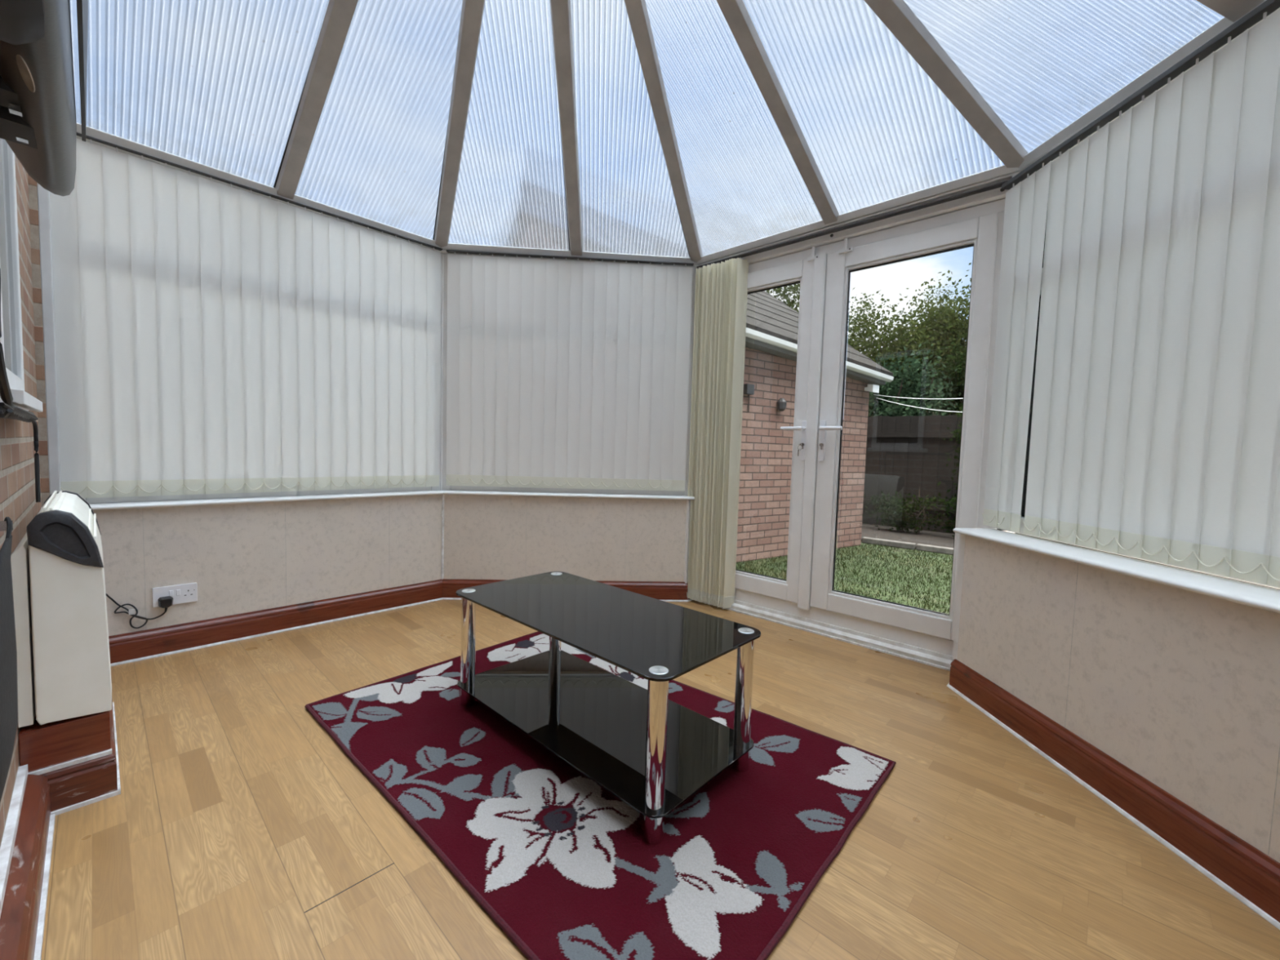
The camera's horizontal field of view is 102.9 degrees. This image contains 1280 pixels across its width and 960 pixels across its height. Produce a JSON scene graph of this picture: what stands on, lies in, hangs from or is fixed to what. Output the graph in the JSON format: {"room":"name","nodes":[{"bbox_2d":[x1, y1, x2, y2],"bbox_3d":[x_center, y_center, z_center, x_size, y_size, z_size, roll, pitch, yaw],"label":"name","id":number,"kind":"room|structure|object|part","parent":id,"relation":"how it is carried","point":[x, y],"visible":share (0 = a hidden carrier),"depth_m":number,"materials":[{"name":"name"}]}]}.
{"room":"sunroom","nodes":[
{"label":"sunroom","id":0,"kind":"room"},
{"bbox_2d":[0,155,49,847],"bbox_3d":[-1.020,-1.564,0.528,4.800,5.400,0.292,5,5,43],"label":"wall","id":1,"kind":"structure","parent":0,"point":[18,502],"depth_m":1.73,"materials":[{"name":"brick"}]},
{"bbox_2d":[0,516,17,801],"bbox_3d":[-1.155,0.306,0.921,0.482,0.433,0.031,5,4,41],"label":"hanging bag","id":2,"kind":"object","parent":1,"relation":"hanging from","point":[8,652],"visible":1,"depth_m":0.89,"materials":[{"name":"black fabric"}]},
{"bbox_2d":[0,268,40,502],"bbox_3d":[-1.415,-0.513,1.150,0.714,1.196,0.035,5,5,43],"label":"cable","id":3,"kind":"object","parent":1,"relation":"attached to","point":[7,411],"visible":1,"depth_m":1.02,"materials":[{"name":"black plastic"}]},
{"bbox_2d":[0,137,43,412],"bbox_3d":[-1.599,-0.714,1.298,0.610,1.062,0.048,5,5,43],"label":"window","id":4,"kind":"structure","parent":1,"relation":"in","point":[11,339],"depth_m":1.39,"materials":[{"name":"white plastic"}]},
{"bbox_3d":[-1.620,-0.730,1.289,0.430,0.910,0.005,5,5,43],"label":"pane","id":5,"kind":"part","parent":4,"relation":"part of","materials":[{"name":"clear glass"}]},
{"bbox_3d":[-1.617,-0.730,1.292,0.530,1.030,0.016,5,5,43],"label":"frame","id":6,"kind":"part","parent":4,"relation":"part of","materials":[{"name":"white plastic"}]},
{"bbox_3d":[-1.614,-0.203,1.328,0.610,0.038,0.048,5,5,43],"label":"sill","id":7,"kind":"part","parent":4,"relation":"part of","materials":[{"name":"white plastic"}]},
{"bbox_2d":[0,0,88,196],"bbox_3d":[-0.627,-0.717,0.474,0.950,0.622,0.168,5,5,43],"label":"television","id":8,"kind":"object","parent":1,"relation":"attached to","point":[38,123],"visible":1,"depth_m":0.59,"materials":[{"name":"grey plastic"}]},
{"bbox_2d":[0,700,120,959],"bbox_3d":[-0.790,0.822,0.681,3.380,0.232,0.180,5,5,43],"label":"baseboard","id":9,"kind":"structure","parent":1,"relation":"attached to","point":[66,765],"depth_m":1.28,"materials":[{"name":"brown wood"}]},
{"bbox_3d":[-1.770,0.790,1.595,0.702,0.124,0.170,5,5,43],"label":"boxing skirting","id":10,"kind":"part","parent":9,"relation":"part of","materials":[{"name":"brown wood"}]},
{"bbox_2d":[10,490,173,727],"bbox_3d":[-1.925,0.364,1.804,1.260,0.662,0.499,5,5,43],"label":"heater","id":11,"kind":"object","parent":1,"relation":"attached to","point":[64,668],"depth_m":1.34,"materials":[{"name":"white metal"}]},
{"bbox_3d":[-1.802,0.379,1.511,0.638,0.469,0.025,5,5,43],"label":"wall plate","id":12,"kind":"part","parent":11,"relation":"part of","materials":[{"name":"beige ceramic"}]},
{"bbox_2d":[43,490,96,538],"bbox_3d":[-1.737,0.099,1.562,0.590,0.092,0.093,5,5,43],"label":"grille","id":13,"kind":"object","parent":11,"relation":"attached to","point":[62,501],"depth_m":1.53,"materials":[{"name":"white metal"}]},
{"bbox_3d":[-2.185,0.573,2.055,0.197,0.201,0.562,1,3,-9],"label":"heater flex","id":14,"kind":"part","parent":11,"relation":"part of","materials":[{"name":"black plastic"}]},
{"bbox_2d":[92,494,444,635],"bbox_3d":[-1.876,0.466,2.749,0.156,0.735,1.729,5,5,43],"label":"wall","id":15,"kind":"structure","parent":0,"point":[240,558],"depth_m":2.59,"materials":[{"name":"beige paint"}]},
{"bbox_2d":[151,582,197,607],"bbox_3d":[-2.144,0.530,2.352,0.014,0.088,0.153,5,5,43],"label":"socket","id":16,"kind":"object","parent":15,"relation":"attached to","point":[186,593],"visible":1,"depth_m":2.36,"materials":[{"name":"white plastic"}]},
{"bbox_2d":[168,590,173,596],"bbox_3d":[-2.150,0.521,2.338,0.005,0.028,0.014,5,5,43],"label":"rocker switch","id":17,"kind":"object","parent":16,"relation":"attached to","point":[171,592],"depth_m":2.34,"materials":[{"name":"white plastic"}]},
{"bbox_2d":[176,589,180,595],"bbox_3d":[-2.134,0.520,2.355,0.005,0.028,0.014,5,5,43],"label":"rocker switch","id":18,"kind":"object","parent":16,"relation":"attached to","point":[178,591],"depth_m":2.35,"materials":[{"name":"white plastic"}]},
{"bbox_2d":[36,182,443,510],"bbox_3d":[-1.848,-0.660,2.659,0.180,1.536,1.769,5,5,43],"label":"window","id":19,"kind":"structure","parent":15,"relation":"in","point":[154,501],"depth_m":2.19,"materials":[{"name":"white plastic"}]},
{"bbox_3d":[-1.856,0.095,2.719,0.180,0.021,1.729,5,5,43],"label":"sill","id":20,"kind":"part","parent":19,"relation":"part of","materials":[{"name":"white plastic"}]},
{"bbox_2d":[48,132,442,497],"bbox_3d":[-1.817,-0.683,2.643,0.036,1.487,1.620,5,5,43],"label":"vertical blind","id":21,"kind":"object","parent":19,"relation":"attached to","point":[211,337],"visible":0.96,"depth_m":2.46,"materials":[{"name":"grey fabric"}]},
{"bbox_3d":[-1.861,0.028,2.646,0.005,0.036,1.523,5,5,43],"label":"chain","id":22,"kind":"part","parent":21,"relation":"part of","materials":[{"name":"beige plastic"}]},
{"bbox_2d":[108,578,442,666],"bbox_3d":[-1.842,0.725,2.684,0.026,0.128,1.669,5,5,43],"label":"baseboard","id":23,"kind":"structure","parent":15,"relation":"attached to","point":[128,647],"depth_m":2.58,"materials":[{"name":"brown wood"}]},
{"bbox_2d":[444,494,690,583],"bbox_3d":[-0.479,0.458,3.427,1.723,0.750,0.188,1,3,-3],"label":"wall","id":24,"kind":"structure","parent":0,"point":[486,537],"depth_m":3.33,"materials":[{"name":"beige paint"}]},
{"bbox_2d":[442,578,692,601],"bbox_3d":[-0.441,0.726,3.347,1.679,0.128,0.088,1,3,-6],"label":"baseboard","id":25,"kind":"structure","parent":24,"relation":"attached to","point":[664,591],"depth_m":3.37,"materials":[{"name":"brown wood"}]},
{"bbox_2d":[440,253,699,500],"bbox_3d":[-0.452,-0.660,3.333,1.719,1.536,0.180,1,3,-4],"label":"window","id":26,"kind":"structure","parent":24,"relation":"in","point":[447,490],"depth_m":3.32,"materials":[{"name":"white plastic"}]},
{"bbox_3d":[-0.486,0.096,3.377,1.683,0.021,0.180,1,3,-4],"label":"sill","id":27,"kind":"part","parent":26,"relation":"part of","materials":[{"name":"white plastic"}]},
{"bbox_2d":[445,249,693,491],"bbox_3d":[-0.454,-0.681,3.293,1.563,1.476,0.038,1,3,-4],"label":"vertical blind","id":28,"kind":"object","parent":26,"relation":"attached to","point":[561,374],"visible":1,"depth_m":3.29,"materials":[{"name":"grey fabric"}]},
{"bbox_3d":[-0.518,0.022,3.322,1.466,0.036,0.005,1,3,-4],"label":"chain","id":29,"kind":"part","parent":28,"relation":"part of","materials":[{"name":"beige plastic"}]},
{"bbox_2d":[697,186,1010,671],"bbox_3d":[1.020,-0.194,2.897,1.760,2.342,0.237,5,5,43],"label":"door","id":30,"kind":"structure","parent":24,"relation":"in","point":[807,600],"depth_m":2.75,"materials":[{"name":"white plastic"}]},
{"bbox_3d":[0.872,-0.293,2.908,0.130,0.024,0.055,5,5,43],"label":"handle","id":31,"kind":"part","parent":30,"relation":"part of","materials":[{"name":"white plastic"}]},
{"bbox_3d":[0.931,-0.223,2.896,0.028,0.225,0.012,5,5,43],"label":"handle plate","id":32,"kind":"part","parent":30,"relation":"part of","materials":[{"name":"white plastic"}]},
{"bbox_3d":[1.011,-0.216,2.821,0.028,0.225,0.012,5,5,43],"label":"handle plate","id":33,"kind":"part","parent":30,"relation":"part of","materials":[{"name":"white plastic"}]},
{"bbox_3d":[1.033,-0.280,2.758,0.130,0.024,0.055,5,5,43],"label":"handle","id":34,"kind":"part","parent":30,"relation":"part of","materials":[{"name":"white plastic"}]},
{"bbox_3d":[1.044,-1.330,2.814,1.728,0.064,0.092,5,5,43],"label":"head trim","id":35,"kind":"part","parent":30,"relation":"part of","materials":[{"name":"white plastic"}]},
{"bbox_3d":[1.312,-0.235,2.597,0.004,1.743,0.574,-2,5,-43],"label":"pane","id":36,"kind":"part","parent":30,"relation":"part of","materials":[{"name":"clear glass"}]},
{"bbox_2d":[40,599,1279,959],"bbox_3d":[-0.016,0.921,1.866,4.150,0.060,3.060,5,5,43],"label":"floor","id":37,"kind":"structure","parent":0,"point":[237,828],"depth_m":1.30,"materials":[{"name":"beige laminate"}]},
{"bbox_2d":[304,631,896,959],"bbox_3d":[-0.218,0.882,1.787,1.776,0.014,1.243,5,5,43],"label":"floral rug","id":38,"kind":"object","parent":37,"relation":"on","point":[566,868],"visible":0.66,"depth_m":1.35,"materials":[{"name":"red fabric"}]},
{"bbox_2d":[456,571,760,844],"bbox_3d":[-0.165,0.659,1.760,1.042,0.438,0.506,5,5,43],"label":"coffee table","id":39,"kind":"object","parent":38,"relation":"on","point":[652,752],"visible":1,"depth_m":1.62,"materials":[{"name":"black glass"}]},
{"bbox_3d":[-0.652,0.640,1.933,0.052,0.427,0.052,5,5,43],"label":"leg","id":40,"kind":"part","parent":39,"relation":"part of","materials":[{"name":"silver metal"}]},
{"bbox_3d":[-0.370,0.630,2.234,0.052,0.427,0.052,5,5,43],"label":"leg","id":41,"kind":"part","parent":39,"relation":"part of","materials":[{"name":"silver metal"}]},
{"bbox_2d":[457,649,753,817],"bbox_3d":[-0.169,0.796,1.768,1.028,0.006,0.492,5,5,43],"label":"shelf","id":42,"kind":"object","parent":39,"relation":"attached to","point":[593,718],"depth_m":1.66,"materials":[{"name":"black glass"}]},
{"bbox_3d":[0.040,0.698,1.288,0.052,0.427,0.052,5,5,43],"label":"leg","id":43,"kind":"part","parent":39,"relation":"part of","materials":[{"name":"silver metal"}]},
{"bbox_3d":[0.322,0.689,1.588,0.052,0.427,0.052,5,5,43],"label":"leg","id":44,"kind":"part","parent":39,"relation":"part of","materials":[{"name":"silver metal"}]},
{"bbox_2d":[69,0,1271,266],"bbox_3d":[0.106,-1.760,1.732,4.390,1.128,3.138,5,5,43],"label":"ceiling","id":45,"kind":"structure","parent":0,"point":[700,132],"depth_m":2.22,"materials":[{"name":"clear plastic"}]},
{"bbox_3d":[-1.131,-1.859,1.940,1.745,0.016,2.296,-2,-21,-47],"label":"roof panel","id":46,"kind":"part","parent":45,"relation":"part of","materials":[{"name":"clear plastic"}]},
{"bbox_3d":[-0.352,-1.860,2.342,1.712,0.016,2.268,1,-23,-5],"label":"roof panel","id":47,"kind":"part","parent":45,"relation":"part of","materials":[{"name":"clear plastic"}]},
{"bbox_3d":[0.394,-1.824,2.074,1.790,0.016,2.248,4,-22,43],"label":"roof panel","id":48,"kind":"part","parent":45,"relation":"part of","materials":[{"name":"clear plastic"}]},
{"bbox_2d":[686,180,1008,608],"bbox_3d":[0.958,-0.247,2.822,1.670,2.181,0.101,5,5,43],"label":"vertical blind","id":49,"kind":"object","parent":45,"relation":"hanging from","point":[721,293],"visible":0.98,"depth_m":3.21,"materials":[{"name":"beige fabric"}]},
{"bbox_3d":[0.408,0.771,3.308,0.310,0.036,0.012,5,5,43],"label":"chain","id":50,"kind":"part","parent":49,"relation":"part of","materials":[{"name":"beige plastic"}]},
{"bbox_3d":[0.745,-1.754,1.284,2.286,0.016,1.693,28,4,-4],"label":"roof panel","id":51,"kind":"part","parent":45,"relation":"part of","materials":[{"name":"clear plastic"}]},
{"bbox_2d":[735,542,952,613],"bbox_3d":[9.759,0.634,13.458,24.000,0.100,27.050,5,5,43],"label":"ground","id":52,"kind":"structure","parent":0,"point":[877,560],"depth_m":4.80,"materials":[{"name":"green plant"}]},
{"bbox_2d":[766,283,799,312],"bbox_3d":[2.218,-1.779,9.545,2.730,4.757,2.313,2,3,11],"label":"tree","id":53,"kind":"object","parent":52,"relation":"on","point":[778,291],"visible":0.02,"depth_m":8.92,"materials":[{"name":"green plant"}]},
{"bbox_2d":[736,290,893,562],"bbox_3d":[0.027,-1.516,7.373,3.655,4.351,5.620,-1,4,-34],"label":"outbuilding","id":54,"kind":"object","parent":52,"relation":"on","point":[771,325],"visible":0.23,"depth_m":5.34,"materials":[{"name":"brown brick"}]},
{"bbox_2d":[743,383,754,412],"bbox_3d":[1.065,-0.803,4.997,0.100,0.270,0.050,-1,4,-34],"label":"junction box","id":55,"kind":"object","parent":54,"relation":"attached to","point":[748,388],"visible":1,"depth_m":4.97,"materials":[{"name":"grey plastic"}]},
{"bbox_2d":[777,398,786,411],"bbox_3d":[1.457,-0.778,5.268,0.095,0.130,0.120,-1,4,-34],"label":"wall light","id":56,"kind":"object","parent":54,"relation":"attached to","point":[781,403],"visible":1,"depth_m":5.22,"materials":[{"name":"grey plastic"}]},
{"bbox_2d":[864,384,879,392],"bbox_3d":[2.745,-1.083,6.055,0.129,0.098,0.130,-1,4,-34],"label":"security light","id":57,"kind":"object","parent":54,"relation":"attached to","point":[871,388],"visible":1,"depth_m":6.00,"materials":[{"name":"white plastic"}]},
{"bbox_2d":[873,394,961,399],"bbox_3d":[3.570,-0.951,5.122,0.006,0.232,2.514,-1,4,-38],"label":"washing line","id":58,"kind":"object","parent":54,"relation":"attached to","point":[873,394],"visible":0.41,"depth_m":5.67,"materials":[{"name":"white"}]},
{"bbox_2d":[876,397,962,412],"bbox_3d":[3.703,-0.812,5.255,2.453,0.236,0.006,5,5,45],"label":"washing line","id":59,"kind":"object","parent":54,"relation":"attached to","point":[877,397],"visible":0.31,"depth_m":5.77,"materials":[{"name":"white"}]},
{"bbox_2d":[846,287,963,391],"bbox_3d":[4.413,-1.407,9.385,2.613,4.162,2.582,2,3,10],"label":"tree","id":60,"kind":"object","parent":52,"relation":"on","point":[889,344],"visible":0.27,"depth_m":8.84,"materials":[{"name":"green plant"}]},
{"bbox_2d":[862,537,953,555],"bbox_3d":[3.781,0.837,5.707,2.460,0.070,0.090,5,4,40],"label":"kerb","id":61,"kind":"object","parent":52,"relation":"on","point":[946,550],"visible":0.45,"depth_m":6.12,"materials":[{"name":"grey concrete"}]},
{"bbox_2d":[866,342,964,417],"bbox_3d":[4.282,-0.740,8.421,1.463,2.936,2.089,-1,5,-41],"label":"bush","id":62,"kind":"object","parent":52,"relation":"on","point":[877,406],"visible":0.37,"depth_m":8.03,"materials":[{"name":"green plant"}]},
{"bbox_2d":[890,262,971,414],"bbox_3d":[5.813,-1.491,9.077,3.218,4.442,2.341,5,5,43],"label":"tree","id":63,"kind":"object","parent":52,"relation":"on","point":[960,322],"visible":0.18,"depth_m":8.76,"materials":[{"name":"green plant"}]},
{"bbox_2d":[900,333,967,415],"bbox_3d":[5.421,-0.891,7.851,3.078,3.368,1.718,4,4,38],"label":"tree","id":64,"kind":"object","parent":52,"relation":"on","point":[958,383],"visible":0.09,"depth_m":7.95,"materials":[{"name":"green plant"}]},
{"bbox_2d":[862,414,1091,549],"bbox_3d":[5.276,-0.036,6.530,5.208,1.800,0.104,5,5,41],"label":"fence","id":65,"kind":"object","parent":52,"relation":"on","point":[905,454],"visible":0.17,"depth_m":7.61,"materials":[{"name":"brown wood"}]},
{"bbox_3d":[5.258,0.478,6.563,5.200,0.070,0.040,5,5,41],"label":"rail","id":66,"kind":"part","parent":65,"relation":"part of","materials":[{"name":"brown wood"}]},
{"bbox_3d":[5.288,-0.570,6.500,5.200,0.070,0.040,5,5,41],"label":"rail","id":67,"kind":"part","parent":65,"relation":"part of","materials":[{"name":"brown wood"}]},
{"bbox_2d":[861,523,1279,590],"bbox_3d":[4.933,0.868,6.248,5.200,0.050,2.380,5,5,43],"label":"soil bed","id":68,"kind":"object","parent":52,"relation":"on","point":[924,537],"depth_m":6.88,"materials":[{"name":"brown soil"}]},
{"bbox_2d":[862,486,956,537],"bbox_3d":[3.998,0.456,7.122,1.741,0.726,0.589,5,5,43],"label":"shrub","id":69,"kind":"object","parent":68,"relation":"on","point":[895,504],"visible":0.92,"depth_m":7.20,"materials":[{"name":"green plant"}]},
{"bbox_2d":[937,406,1032,537],"bbox_3d":[4.546,-0.260,6.315,1.056,2.238,1.469,1,4,-19],"label":"shrub","id":70,"kind":"object","parent":68,"relation":"on","point":[958,430],"visible":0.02,"depth_m":6.65,"materials":[{"name":"green plant"}]},
{"bbox_2d":[952,530,1279,862],"bbox_3d":[1.486,0.640,1.439,0.274,0.738,1.887,2,3,2],"label":"wall","id":71,"kind":"structure","parent":0,"point":[1180,687],"depth_m":1.43,"materials":[{"name":"beige paint"}]},
{"bbox_2d":[946,658,1279,929],"bbox_3d":[1.398,0.890,1.493,0.171,0.128,1.851,2,3,3],"label":"baseboard","id":72,"kind":"structure","parent":71,"relation":"attached to","point":[1250,875],"depth_m":1.41,"materials":[{"name":"brown wood"}]},
{"bbox_2d":[952,173,1279,613],"bbox_3d":[1.547,-0.483,1.344,0.263,1.536,1.842,2,3,-2],"label":"window","id":73,"kind":"structure","parent":71,"relation":"in","point":[1259,597],"depth_m":1.52,"materials":[{"name":"white plastic"}]},
{"bbox_3d":[1.630,-0.253,1.346,0.006,0.910,1.669,2,3,-2],"label":"pane","id":74,"kind":"part","parent":73,"relation":"part of","materials":[{"name":"clear glass"}]},
{"bbox_3d":[1.651,-0.957,1.304,0.006,0.320,1.669,2,3,-2],"label":"pane","id":75,"kind":"part","parent":73,"relation":"part of","materials":[{"name":"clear glass"}]},
{"bbox_3d":[1.485,0.274,1.347,0.180,0.021,1.762,2,3,-2],"label":"sill","id":76,"kind":"part","parent":73,"relation":"part of","materials":[{"name":"white plastic"}]},
{"bbox_2d":[982,0,1279,586],"bbox_3d":[1.568,-0.482,1.415,0.036,1.462,1.620,2,3,-2],"label":"vertical blind","id":77,"kind":"object","parent":73,"relation":"attached to","point":[1155,427],"visible":1,"depth_m":1.54,"materials":[{"name":"grey fabric"}]},
{"bbox_3d":[1.542,0.211,1.500,0.005,0.036,1.523,2,3,-2],"label":"chain","id":78,"kind":"part","parent":77,"relation":"part of","materials":[{"name":"beige plastic"}]},
{"bbox_3d":[1.635,-0.458,1.329,0.060,1.450,1.779,2,3,-2],"label":"frame","id":79,"kind":"part","parent":73,"relation":"part of","materials":[{"name":"white plastic"}]}
]}

